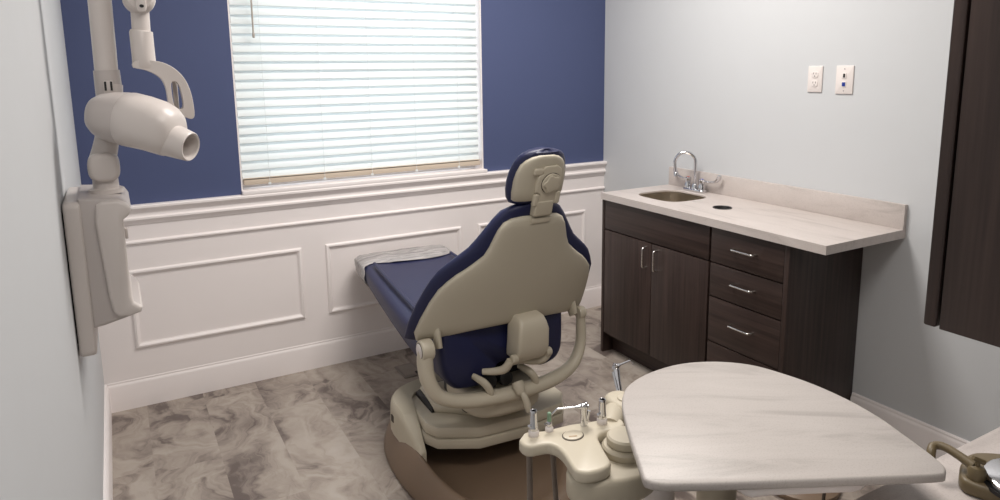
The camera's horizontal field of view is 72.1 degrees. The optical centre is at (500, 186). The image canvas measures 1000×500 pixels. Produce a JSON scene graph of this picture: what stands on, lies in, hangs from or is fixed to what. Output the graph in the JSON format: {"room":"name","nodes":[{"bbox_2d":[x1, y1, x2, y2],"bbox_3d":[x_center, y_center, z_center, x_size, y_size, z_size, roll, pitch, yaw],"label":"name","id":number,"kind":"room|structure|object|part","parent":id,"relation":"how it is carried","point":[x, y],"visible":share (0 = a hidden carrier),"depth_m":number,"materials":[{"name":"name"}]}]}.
{"room":"dental clinic","nodes":[
{"label":"dental clinic","id":0,"kind":"room"},
{"bbox_2d":[0,0,103,499],"bbox_3d":[-0.955,-0.034,1.312,0.100,2.750,4.100,-6,11,-29],"label":"wall","id":1,"kind":"structure","parent":0,"point":[52,395],"depth_m":1.31,"materials":[{"name":"grey paint"}]},
{"bbox_2d":[103,385,112,499],"bbox_3d":[-0.872,1.250,1.529,0.016,0.145,3.834,-6,11,-29],"label":"baseboard","id":2,"kind":"structure","parent":1,"relation":"attached to","point":[108,475],"depth_m":2.68,"materials":[{"name":"white paint"}]},
{"bbox_2d":[62,0,199,356],"bbox_3d":[-1.095,-0.274,1.998,0.364,1.474,0.436,-6,11,-29],"label":"dental x-ray machine","id":3,"kind":"object","parent":1,"relation":"attached to","point":[104,291],"visible":1,"depth_m":1.93,"materials":[{"name":"white plastic"}]},
{"bbox_3d":[-1.249,0.241,2.050,0.042,0.445,0.340,-6,11,-29],"label":"wall plate","id":4,"kind":"part","parent":3,"relation":"part of","materials":[{"name":"white plastic"}]},
{"bbox_3d":[-1.150,-0.631,1.953,0.065,0.600,0.061,-6,11,-29],"label":"arm","id":5,"kind":"part","parent":3,"relation":"part of","materials":[{"name":"white plastic"}]},
{"bbox_3d":[-1.153,-0.182,2.010,0.074,0.236,0.113,6,12,36],"label":"arm","id":6,"kind":"part","parent":3,"relation":"part of","materials":[{"name":"white plastic"}]},
{"bbox_2d":[124,227,128,238],"bbox_3d":[-1.080,0.133,1.983,0.008,0.030,0.030,-6,11,-29],"label":"switch","id":7,"kind":"object","parent":3,"relation":"attached to","point":[125,228],"depth_m":1.97,"materials":[{"name":"grey plastic"}]},
{"bbox_3d":[-1.005,-0.288,2.050,0.154,0.177,0.045,-6,11,-29],"label":"yoke arm","id":8,"kind":"part","parent":3,"relation":"part of","materials":[{"name":"white plastic"}]},
{"bbox_2d":[60,0,604,204],"bbox_3d":[-0.632,-0.447,3.728,2.873,2.750,0.150,-6,11,-29],"label":"wall","id":9,"kind":"structure","parent":0,"point":[543,61],"depth_m":3.32,"materials":[{"name":"blue paint"}]},
{"bbox_2d":[129,248,305,348],"bbox_3d":[-1.362,0.537,3.367,0.788,0.378,0.014,-6,11,-29],"label":"trim","id":10,"kind":"structure","parent":9,"relation":"attached to","point":[136,323],"depth_m":3.36,"materials":[{"name":"white paint"}]},
{"bbox_2d":[98,175,603,384],"bbox_3d":[-0.582,0.462,3.812,2.873,0.930,0.008,-6,11,-29],"label":"wainscoting","id":11,"kind":"structure","parent":9,"relation":"attached to","point":[210,297],"depth_m":3.48,"materials":[{"name":"white paint"}]},
{"bbox_2d":[106,285,600,412],"bbox_3d":[-0.575,0.849,3.874,2.873,0.145,0.016,-6,11,-29],"label":"baseboard","id":12,"kind":"structure","parent":9,"relation":"attached to","point":[172,385],"depth_m":3.49,"materials":[{"name":"white paint"}]},
{"bbox_2d":[227,0,486,195],"bbox_3d":[-0.711,-0.638,3.622,1.345,1.236,0.171,-6,11,-29],"label":"window","id":13,"kind":"structure","parent":9,"relation":"in","point":[267,188],"depth_m":3.72,"materials":[{"name":"white plastic"}]},
{"bbox_2d":[229,0,479,184],"bbox_3d":[-0.701,-0.643,3.590,1.307,1.185,0.080,-6,11,-29],"label":"window blind","id":14,"kind":"object","parent":13,"relation":"attached to","point":[324,89],"visible":0.99,"depth_m":3.58,"materials":[{"name":"white plastic"}]},
{"bbox_3d":[-1.167,-0.573,3.347,0.014,1.140,0.059,-6,11,-29],"label":"ladder cord","id":15,"kind":"part","parent":14,"relation":"part of","materials":[{"name":"white fabric"}]},
{"bbox_3d":[-0.928,-0.599,3.480,0.014,1.140,0.059,-6,11,-29],"label":"ladder cord","id":16,"kind":"part","parent":14,"relation":"part of","materials":[{"name":"white fabric"}]},
{"bbox_3d":[-0.698,-0.081,3.695,1.304,0.026,0.048,-6,11,-29],"label":"rail","id":17,"kind":"part","parent":14,"relation":"part of","materials":[{"name":"beige plastic"}]},
{"bbox_3d":[-0.706,-0.622,3.603,0.014,1.140,0.059,-6,11,-29],"label":"ladder cord","id":18,"kind":"part","parent":14,"relation":"part of","materials":[{"name":"white fabric"}]},
{"bbox_3d":[-0.484,-0.646,3.726,0.014,1.140,0.059,-6,11,-29],"label":"ladder cord","id":19,"kind":"part","parent":14,"relation":"part of","materials":[{"name":"white fabric"}]},
{"bbox_3d":[-0.257,-0.670,3.852,0.014,1.140,0.059,-6,11,-29],"label":"ladder cord","id":20,"kind":"part","parent":14,"relation":"part of","materials":[{"name":"white fabric"}]},
{"bbox_3d":[-0.693,-0.036,3.706,1.345,0.021,0.131,-6,11,-29],"label":"sill","id":21,"kind":"part","parent":13,"relation":"part of","materials":[{"name":"white paint"}]},
{"bbox_2d":[123,161,606,225],"bbox_3d":[-0.580,0.016,3.723,2.873,0.094,0.038,-6,11,-29],"label":"trim","id":22,"kind":"structure","parent":9,"relation":"attached to","point":[148,213],"depth_m":3.52,"materials":[{"name":"white paint"}]},
{"bbox_2d":[126,186,604,245],"bbox_3d":[-0.583,0.141,3.753,2.873,0.023,0.019,-6,11,-29],"label":"trim","id":23,"kind":"structure","parent":9,"relation":"attached to","point":[211,233],"depth_m":3.55,"materials":[{"name":"white paint"}]},
{"bbox_2d":[325,226,461,313],"bbox_3d":[-0.569,0.452,3.807,0.789,0.378,0.014,-6,11,-29],"label":"trim","id":24,"kind":"structure","parent":9,"relation":"attached to","point":[328,247],"depth_m":3.70,"materials":[{"name":"white paint"}]},
{"bbox_2d":[477,210,584,243],"bbox_3d":[0.206,0.370,4.237,0.777,0.378,0.014,-6,11,-29],"label":"trim","id":25,"kind":"structure","parent":9,"relation":"attached to","point":[480,226],"depth_m":4.36,"materials":[{"name":"white paint"}]},
{"bbox_2d":[112,306,882,499],"bbox_3d":[0.369,1.227,2.245,2.873,0.080,3.850,-6,11,-29],"label":"floor","id":26,"kind":"structure","parent":0,"point":[317,433],"depth_m":3.00,"materials":[{"name":"plastic"}]},
{"bbox_2d":[394,363,417,377],"bbox_3d":[-0.483,0.962,3.605,0.105,0.011,0.160,-6,11,-29],"label":"access cover","id":27,"kind":"object","parent":26,"relation":"on","point":[408,370],"visible":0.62,"depth_m":3.60,"materials":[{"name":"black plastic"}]},
{"bbox_3d":[-0.483,0.960,3.605,0.080,0.002,0.130,-6,11,-29],"label":"lid","id":28,"kind":"part","parent":27,"relation":"part of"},
{"bbox_2d":[354,147,590,499],"bbox_3d":[-0.210,0.414,2.973,0.762,1.295,1.678,-6,11,-27],"label":"dental chair","id":29,"kind":"object","parent":26,"relation":"on","point":[474,318],"visible":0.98,"depth_m":2.50,"materials":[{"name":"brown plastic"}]},
{"bbox_2d":[390,374,441,461],"bbox_3d":[-0.155,0.923,2.853,0.601,0.170,0.407,-6,11,-29],"label":"hood","id":30,"kind":"object","parent":29,"relation":"attached to","point":[415,420],"depth_m":2.67,"materials":[{"name":"beige plastic"}]},
{"bbox_3d":[-0.298,0.523,3.180,0.571,0.192,1.210,-6,11,-27],"label":"seat","id":31,"kind":"part","parent":29,"relation":"part of","materials":[{"name":"blue leather"}]},
{"bbox_3d":[-0.066,0.725,2.488,0.087,0.088,0.030,3,10,23],"label":"release lever","id":32,"kind":"part","parent":29,"relation":"part of","materials":[{"name":"beige plastic"}]},
{"bbox_3d":[-0.046,0.884,2.788,0.596,0.046,0.380,-6,11,-27],"label":"arm","id":33,"kind":"part","parent":29,"relation":"part of","materials":[{"name":"beige plastic"}]},
{"bbox_3d":[-0.043,0.928,2.792,0.602,0.038,0.380,-6,11,-27],"label":"arm","id":34,"kind":"part","parent":29,"relation":"part of","materials":[{"name":"beige plastic"}]},
{"bbox_2d":[431,313,560,388],"bbox_3d":[-0.038,0.579,2.660,0.525,0.275,0.235,-6,11,-27],"label":"seat cushion","id":35,"kind":"object","parent":29,"relation":"on","point":[463,356],"depth_m":2.50,"materials":[{"name":"blue leather"}]},
{"bbox_3d":[0.045,0.288,2.475,0.751,0.510,0.287,-6,11,-27],"label":"backrest","id":36,"kind":"part","parent":29,"relation":"part of","materials":[{"name":"beige plastic"}]},
{"bbox_2d":[512,380,530,412],"bbox_3d":[0.075,0.764,2.513,0.049,0.111,0.080,-6,11,-29],"label":"socket","id":37,"kind":"object","parent":29,"relation":"attached to","point":[520,390],"depth_m":2.51,"materials":[{"name":"beige plastic"}]},
{"bbox_3d":[0.102,0.708,2.575,0.087,0.088,0.030,3,10,23],"label":"release lever","id":38,"kind":"part","parent":29,"relation":"part of","materials":[{"name":"beige plastic"}]},
{"bbox_3d":[0.167,-0.010,2.265,0.072,0.069,0.030,-6,11,-27],"label":"knob","id":39,"kind":"part","parent":29,"relation":"part of","materials":[{"name":"beige plastic"}]},
{"bbox_2d":[601,199,712,370],"bbox_3d":[0.933,0.522,3.538,0.506,0.864,0.772,-6,11,-29],"label":"base cabinet","id":40,"kind":"object","parent":26,"relation":"on","point":[655,282],"visible":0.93,"depth_m":3.40,"materials":[{"name":"laminate"}]},
{"bbox_3d":[0.663,0.541,3.594,0.019,0.579,0.369,-6,11,-29],"label":"door","id":41,"kind":"part","parent":40,"relation":"part of","materials":[{"name":"laminate"}]},
{"bbox_3d":[0.713,0.352,3.416,0.035,0.113,0.009,-6,11,-29],"label":"handle","id":42,"kind":"part","parent":40,"relation":"part of","materials":[{"name":"silver metal"}]},
{"bbox_3d":[0.752,0.364,3.348,0.035,0.113,0.009,-6,11,-29],"label":"handle","id":43,"kind":"part","parent":40,"relation":"part of","materials":[{"name":"silver metal"}]},
{"bbox_3d":[0.846,0.593,3.273,0.019,0.579,0.369,-6,11,-29],"label":"door","id":44,"kind":"part","parent":40,"relation":"part of","materials":[{"name":"laminate"}]},
{"bbox_2d":[601,166,907,254],"bbox_3d":[1.079,0.069,3.203,0.498,0.136,1.336,-6,11,-29],"label":"countertop","id":45,"kind":"structure","parent":40,"relation":"on","point":[816,221],"depth_m":3.02,"materials":[{"name":"beige laminate"}]},
{"bbox_2d":[640,191,703,201],"bbox_3d":[0.883,0.132,3.560,0.282,0.159,0.303,-6,11,-29],"label":"sink","id":46,"kind":"object","parent":45,"relation":"in","point":[670,196],"visible":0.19,"depth_m":3.69,"materials":[{"name":"silver metal"}]},
{"bbox_2d":[673,151,721,192],"bbox_3d":[1.007,-0.079,3.635,0.113,0.216,0.340,-6,11,-29],"label":"faucet","id":47,"kind":"object","parent":45,"relation":"on","point":[688,185],"visible":1,"depth_m":3.65,"materials":[{"name":"silver metal"}]},
{"bbox_3d":[0.989,-0.068,3.744,0.033,0.053,0.137,-5,10,-23],"label":"handle","id":48,"kind":"part","parent":47,"relation":"part of","materials":[{"name":"silver metal"}]},
{"bbox_3d":[0.981,-0.098,3.658,0.123,0.186,0.021,2,10,14],"label":"spout","id":49,"kind":"part","parent":47,"relation":"part of","materials":[{"name":"silver metal"}]},
{"bbox_3d":[1.088,-0.040,3.569,0.033,0.053,0.137,-7,12,-34],"label":"handle","id":50,"kind":"part","parent":47,"relation":"part of","materials":[{"name":"silver metal"}]},
{"bbox_2d":[713,205,731,209],"bbox_3d":[1.039,0.133,3.228,0.088,0.073,0.088,-6,11,-29],"label":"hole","id":51,"kind":"object","parent":45,"relation":"in","point":[722,207],"visible":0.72,"depth_m":3.25,"materials":[{"name":"black plastic"}]},
{"bbox_2d":[519,362,945,499],"bbox_3d":[0.419,0.867,1.430,0.586,0.900,0.734,-6,11,-29],"label":"dental delivery unit","id":52,"kind":"object","parent":26,"relation":"on","point":[714,430],"visible":0.98,"depth_m":1.27,"materials":[{"name":"white plastic"}]},
{"bbox_2d":[528,409,538,437],"bbox_3d":[0.069,0.503,1.463,0.025,0.058,0.023,-1,10,-2],"label":"valve","id":53,"kind":"object","parent":52,"relation":"on","point":[533,431],"visible":1,"depth_m":1.46,"materials":[{"name":"silver metal"}]},
{"bbox_2d":[544,412,553,432],"bbox_3d":[0.103,0.507,1.482,0.022,0.043,0.019,-2,10,-8],"label":"saliva ejector","id":54,"kind":"object","parent":52,"relation":"on","point":[549,428],"visible":1,"depth_m":1.48,"materials":[{"name":"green plastic"}]},
{"bbox_2d":[551,402,590,426],"bbox_3d":[0.151,0.497,1.495,0.091,0.054,0.019,-2,10,-9],"label":"syringe","id":55,"kind":"object","parent":52,"relation":"on","point":[583,407],"visible":1,"depth_m":1.49,"materials":[{"name":"silver metal"}]},
{"bbox_3d":[0.183,0.503,1.502,0.023,0.040,0.017,-6,11,-29],"label":"handle","id":56,"kind":"part","parent":55,"relation":"part of","materials":[{"name":"silver metal"}]},
{"bbox_2d":[597,397,606,425],"bbox_3d":[0.222,0.493,1.509,0.025,0.058,0.023,-1,10,-2],"label":"valve","id":57,"kind":"object","parent":52,"relation":"on","point":[601,420],"visible":1,"depth_m":1.50,"materials":[{"name":"silver metal"}]},
{"bbox_3d":[0.235,0.593,1.429,0.230,0.057,0.155,-6,11,-29],"label":"arm","id":58,"kind":"part","parent":52,"relation":"part of","materials":[{"name":"beige plastic"}]},
{"bbox_2d":[612,360,633,390],"bbox_3d":[0.311,0.485,1.776,0.037,0.073,0.112,4,11,26],"label":"syringe","id":59,"kind":"object","parent":52,"relation":"on","point":[616,371],"visible":0.98,"depth_m":1.75,"materials":[{"name":"silver metal"}]},
{"bbox_3d":[0.295,0.494,1.748,0.021,0.065,0.050,-2,10,-6],"label":"handle","id":60,"kind":"part","parent":59,"relation":"part of","materials":[{"name":"silver metal"}]},
{"bbox_3d":[0.348,0.915,1.542,0.068,0.630,0.068,-6,11,-29],"label":"arm post","id":61,"kind":"part","parent":52,"relation":"part of","materials":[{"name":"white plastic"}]},
{"bbox_2d":[707,227,862,400],"bbox_3d":[1.224,0.605,3.030,0.506,0.864,0.407,-6,11,-29],"label":"base cabinet","id":62,"kind":"object","parent":26,"relation":"on","point":[791,311],"visible":0.7,"depth_m":2.87,"materials":[{"name":"laminate"}]},
{"bbox_3d":[1.015,0.609,2.921,0.035,0.010,0.123,-6,11,-29],"label":"handle","id":63,"kind":"part","parent":62,"relation":"part of","materials":[{"name":"silver metal"}]},
{"bbox_3d":[1.039,0.827,2.971,0.019,0.214,0.380,-6,11,-29],"label":"drawer","id":64,"kind":"part","parent":62,"relation":"part of","materials":[{"name":"laminate"}]},
{"bbox_3d":[1.013,0.428,2.890,0.035,0.010,0.123,-6,11,-29],"label":"handle","id":65,"kind":"part","parent":62,"relation":"part of","materials":[{"name":"silver metal"}]},
{"bbox_3d":[1.011,0.275,2.864,0.035,0.010,0.123,-6,11,-29],"label":"handle","id":66,"kind":"part","parent":62,"relation":"part of","materials":[{"name":"silver metal"}]},
{"bbox_3d":[1.036,0.615,2.936,0.019,0.204,0.380,-6,11,-29],"label":"drawer","id":67,"kind":"part","parent":62,"relation":"part of","materials":[{"name":"laminate"}]},
{"bbox_3d":[1.034,0.435,2.905,0.019,0.149,0.380,-6,11,-29],"label":"drawer","id":68,"kind":"part","parent":62,"relation":"part of","materials":[{"name":"laminate"}]},
{"bbox_3d":[1.032,0.279,2.879,0.019,0.155,0.380,-6,11,-29],"label":"drawer","id":69,"kind":"part","parent":62,"relation":"part of","materials":[{"name":"laminate"}]},
{"bbox_3d":[1.333,0.630,2.872,0.472,0.864,0.022,-6,11,-29],"label":"panel","id":70,"kind":"part","parent":62,"relation":"part of","materials":[{"name":"laminate"}]},
{"bbox_2d":[777,492,840,499],"bbox_3d":[1.007,1.166,2.190,0.317,0.043,1.119,3,10,19],"label":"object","id":71,"kind":"object","parent":26,"relation":"on","point":[818,496],"visible":0.09,"depth_m":2.47,"materials":[{"name":"brown plastic"}]},
{"bbox_3d":[1.407,0.928,1.361,1.856,0.780,0.525,-6,11,-29],"label":"base cabinet","id":72,"kind":"object","parent":26,"relation":"on","visible":0},
{"bbox_2d":[856,427,999,499],"bbox_3d":[1.381,0.522,1.293,1.900,0.038,0.555,-6,11,-29],"label":"countertop","id":73,"kind":"structure","parent":72,"relation":"on","point":[949,489],"depth_m":1.21,"materials":[{"name":"beige laminate"}]},
{"bbox_2d":[926,441,999,499],"bbox_3d":[0.886,0.493,1.185,0.176,0.068,0.220,-6,11,-29],"label":"holder","id":74,"kind":"object","parent":73,"relation":"on","point":[979,473],"visible":0.94,"depth_m":1.18,"materials":[{"name":"plastic"}]},
{"bbox_3d":[0.792,0.480,1.213,0.044,0.032,0.076,-6,11,-29],"label":"hook arm","id":75,"kind":"part","parent":74,"relation":"part of","materials":[{"name":"plastic"}]},
{"bbox_3d":[0.819,0.484,1.181,0.028,0.046,0.028,-6,11,-29],"label":"knob","id":76,"kind":"part","parent":74,"relation":"part of","materials":[{"name":"plastic"}]},
{"bbox_2d":[603,0,999,441],"bbox_3d":[1.633,-0.309,2.748,0.100,2.750,4.100,-6,11,-29],"label":"wall","id":77,"kind":"structure","parent":0,"point":[724,83],"depth_m":2.98,"materials":[{"name":"grey paint"}]},
{"bbox_2d":[669,166,907,229],"bbox_3d":[1.286,0.030,3.315,0.020,0.101,1.336,-6,11,-29],"label":"backsplash","id":78,"kind":"structure","parent":77,"relation":"attached to","point":[867,210],"depth_m":3.12,"materials":[{"name":"beige laminate"}]},
{"bbox_2d":[807,66,822,91],"bbox_3d":[1.390,-0.475,3.042,0.009,0.115,0.072,-6,11,-29],"label":"power outlet","id":79,"kind":"object","parent":77,"relation":"attached to","point":[815,73],"visible":1,"depth_m":3.04,"materials":[{"name":"white plastic"}]},
{"bbox_2d":[811,71,817,77],"bbox_3d":[1.388,-0.494,3.037,0.004,0.028,0.033,-6,11,-29],"label":"socket","id":80,"kind":"object","parent":79,"relation":"attached to","point":[814,74],"depth_m":3.04,"materials":[{"name":"white plastic"}]},
{"bbox_2d":[811,80,817,86],"bbox_3d":[1.389,-0.456,3.044,0.004,0.028,0.033,-6,11,-29],"label":"socket","id":81,"kind":"object","parent":79,"relation":"attached to","point":[814,83],"depth_m":3.04,"materials":[{"name":"white plastic"}]},
{"bbox_2d":[835,65,854,93],"bbox_3d":[1.460,-0.453,2.920,0.009,0.120,0.081,-6,11,-29],"label":"wall plate","id":82,"kind":"object","parent":77,"relation":"attached to","point":[844,74],"visible":1,"depth_m":2.92,"materials":[{"name":"white plastic"}]},
{"bbox_2d":[850,392,969,458],"bbox_3d":[1.801,1.043,2.586,0.016,0.133,1.040,-6,11,-29],"label":"baseboard","id":83,"kind":"structure","parent":77,"relation":"attached to","point":[921,433],"depth_m":2.80,"materials":[{"name":"white paint"}]},
{"bbox_3d":[1.500,0.006,0.896,1.980,2.750,0.100,-6,11,-29],"label":"wall partition","id":84,"kind":"structure","parent":0,"visible":0},
{"bbox_2d":[924,0,999,346],"bbox_3d":[1.466,-0.378,1.135,1.726,1.073,0.443,-6,11,-29],"label":"upper cabinet","id":85,"kind":"object","parent":84,"relation":"attached to","point":[963,293],"visible":1,"depth_m":0.92,"materials":[{"name":"laminate"}]},
{"bbox_3d":[0.797,-0.346,1.005,0.428,1.070,0.018,-6,11,-29],"label":"door","id":86,"kind":"part","parent":85,"relation":"part of","materials":[{"name":"laminate"}]}
]}

